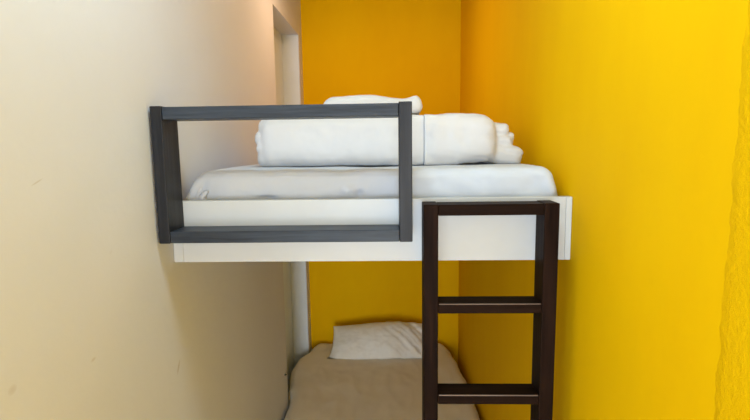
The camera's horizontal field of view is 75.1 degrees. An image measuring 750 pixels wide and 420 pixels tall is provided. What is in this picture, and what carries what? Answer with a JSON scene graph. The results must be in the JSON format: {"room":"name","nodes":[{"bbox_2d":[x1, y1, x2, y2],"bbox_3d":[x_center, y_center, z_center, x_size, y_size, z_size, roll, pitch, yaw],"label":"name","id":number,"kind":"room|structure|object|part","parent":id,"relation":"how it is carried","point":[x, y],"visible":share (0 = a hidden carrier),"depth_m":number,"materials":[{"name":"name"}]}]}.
{"room":"dormitory","nodes":[
{"label":"dormitory","id":0,"kind":"room"},
{"bbox_2d":[0,0,311,419],"bbox_3d":[-0.678,0.460,-0.054,0.250,2.722,6.630,-1,7,2],"label":"wall","id":1,"kind":"structure","parent":0,"point":[100,319],"depth_m":1.01,"materials":[{"name":"beige paint"}]},
{"bbox_2d":[274,28,293,405],"bbox_3d":[-0.581,0.206,2.813,0.038,2.482,0.655,-1,7,2],"label":"door","id":2,"kind":"structure","parent":1,"relation":"in","point":[277,36],"depth_m":3.02,"materials":[{"name":"white paint"}]},
{"bbox_2d":[282,35,308,366],"bbox_3d":[-0.502,0.163,3.132,0.099,2.482,0.006,-1,7,2],"label":"trim","id":3,"kind":"structure","parent":1,"relation":"attached to","point":[290,55],"depth_m":3.16,"materials":[{"name":"grey paint"}]},
{"bbox_2d":[149,101,571,261],"bbox_3d":[0.014,-0.185,2.142,0.998,0.386,2.064,-1,7,2],"label":"bunk bed","id":4,"kind":"object","parent":1,"relation":"attached to","point":[334,229],"visible":0.8,"depth_m":1.21,"materials":[{"name":"white laminate"}]},
{"bbox_3d":[-0.498,-0.084,1.173,0.027,0.320,0.084,-1,7,2],"label":"post","id":5,"kind":"part","parent":4,"relation":"part of","materials":[{"name":"grey wood"}]},
{"bbox_3d":[-0.216,-0.229,1.145,0.540,0.028,0.081,-1,7,2],"label":"rail","id":6,"kind":"part","parent":4,"relation":"part of","materials":[{"name":"grey wood"}]},
{"bbox_3d":[-0.212,0.057,1.182,0.540,0.028,0.082,-1,7,2],"label":"rail","id":7,"kind":"part","parent":4,"relation":"part of","materials":[{"name":"grey wood"}]},
{"bbox_3d":[-0.009,0.049,1.230,0.958,0.157,0.025,-1,7,2],"label":"panel","id":8,"kind":"part","parent":4,"relation":"part of","materials":[{"name":"white laminate"}]},
{"bbox_3d":[0.071,-0.090,1.154,0.030,0.320,0.084,-1,7,2],"label":"post","id":9,"kind":"part","parent":4,"relation":"part of","materials":[{"name":"grey wood"}]},
{"bbox_2d":[186,162,557,199],"bbox_3d":[0.018,-0.130,2.196,0.980,0.201,1.921,-1,7,2],"label":"mattress","id":10,"kind":"object","parent":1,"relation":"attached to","point":[481,179],"visible":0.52,"depth_m":1.25,"materials":[{"name":"white fabric"}]},
{"bbox_2d":[255,115,423,166],"bbox_3d":[-0.104,-0.232,1.638,0.512,0.152,0.429,-1,7,2],"label":"duvet","id":11,"kind":"object","parent":10,"relation":"on","point":[354,141],"visible":0.82,"depth_m":1.43,"materials":[{"name":"white fabric"}]},
{"bbox_2d":[324,95,422,114],"bbox_3d":[-0.003,-0.340,1.631,0.314,0.060,0.366,-1,7,2],"label":"pillow","id":12,"kind":"object","parent":11,"relation":"on","point":[417,106],"visible":0.41,"depth_m":1.45,"materials":[{"name":"white fabric"}]},
{"bbox_2d":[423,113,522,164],"bbox_3d":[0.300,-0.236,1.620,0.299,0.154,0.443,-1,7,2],"label":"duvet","id":13,"kind":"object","parent":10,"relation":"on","point":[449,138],"visible":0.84,"depth_m":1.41,"materials":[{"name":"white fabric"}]},
{"bbox_2d":[300,0,460,364],"bbox_3d":[0.004,0.015,3.286,1.400,2.722,0.150,-1,7,2],"label":"wall","id":14,"kind":"structure","parent":0,"point":[401,49],"depth_m":3.10,"materials":[{"name":"yellow paint"}]},
{"bbox_2d":[458,0,749,419],"bbox_3d":[0.521,0.448,-0.095,0.150,2.722,6.630,-1,7,2],"label":"wall","id":15,"kind":"structure","parent":0,"point":[637,112],"depth_m":0.92,"materials":[{"name":"yellow paint"}]},
{"bbox_3d":[-0.081,1.853,0.184,1.400,0.120,6.780,-1,7,2],"label":"floor","id":16,"kind":"structure","parent":0,"visible":0},
{"bbox_2d":[422,200,559,419],"bbox_3d":[0.283,0.806,1.271,0.314,1.663,0.068,-1,7,2],"label":"ladder","id":17,"kind":"object","parent":16,"relation":"on","point":[539,393],"visible":1,"depth_m":1.17,"materials":[{"name":"brown wood"}]},
{"bbox_3d":[0.271,-0.004,1.163,0.245,0.026,0.061,-1,7,2],"label":"rail","id":18,"kind":"part","parent":17,"relation":"part of","materials":[{"name":"brown wood"}]},
{"bbox_3d":[0.038,1.350,2.400,0.976,0.299,1.930,-1,7,2],"label":"platform bed","id":19,"kind":"object","parent":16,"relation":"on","visible":0},
{"bbox_2d":[284,343,479,419],"bbox_3d":[0.005,1.102,2.381,1.072,0.199,1.929,-1,7,2],"label":"mattress","id":20,"kind":"object","parent":19,"relation":"on","point":[322,387],"visible":0.74,"depth_m":2.66,"materials":[{"name":"beige fabric"}]},
{"bbox_2d":[328,321,421,358],"bbox_3d":[0.017,0.819,3.097,0.634,0.181,0.222,-1,7,2],"label":"pillow","id":21,"kind":"object","parent":20,"relation":"on","point":[397,339],"visible":0.98,"depth_m":3.04,"materials":[{"name":"white fabric"}]}
]}

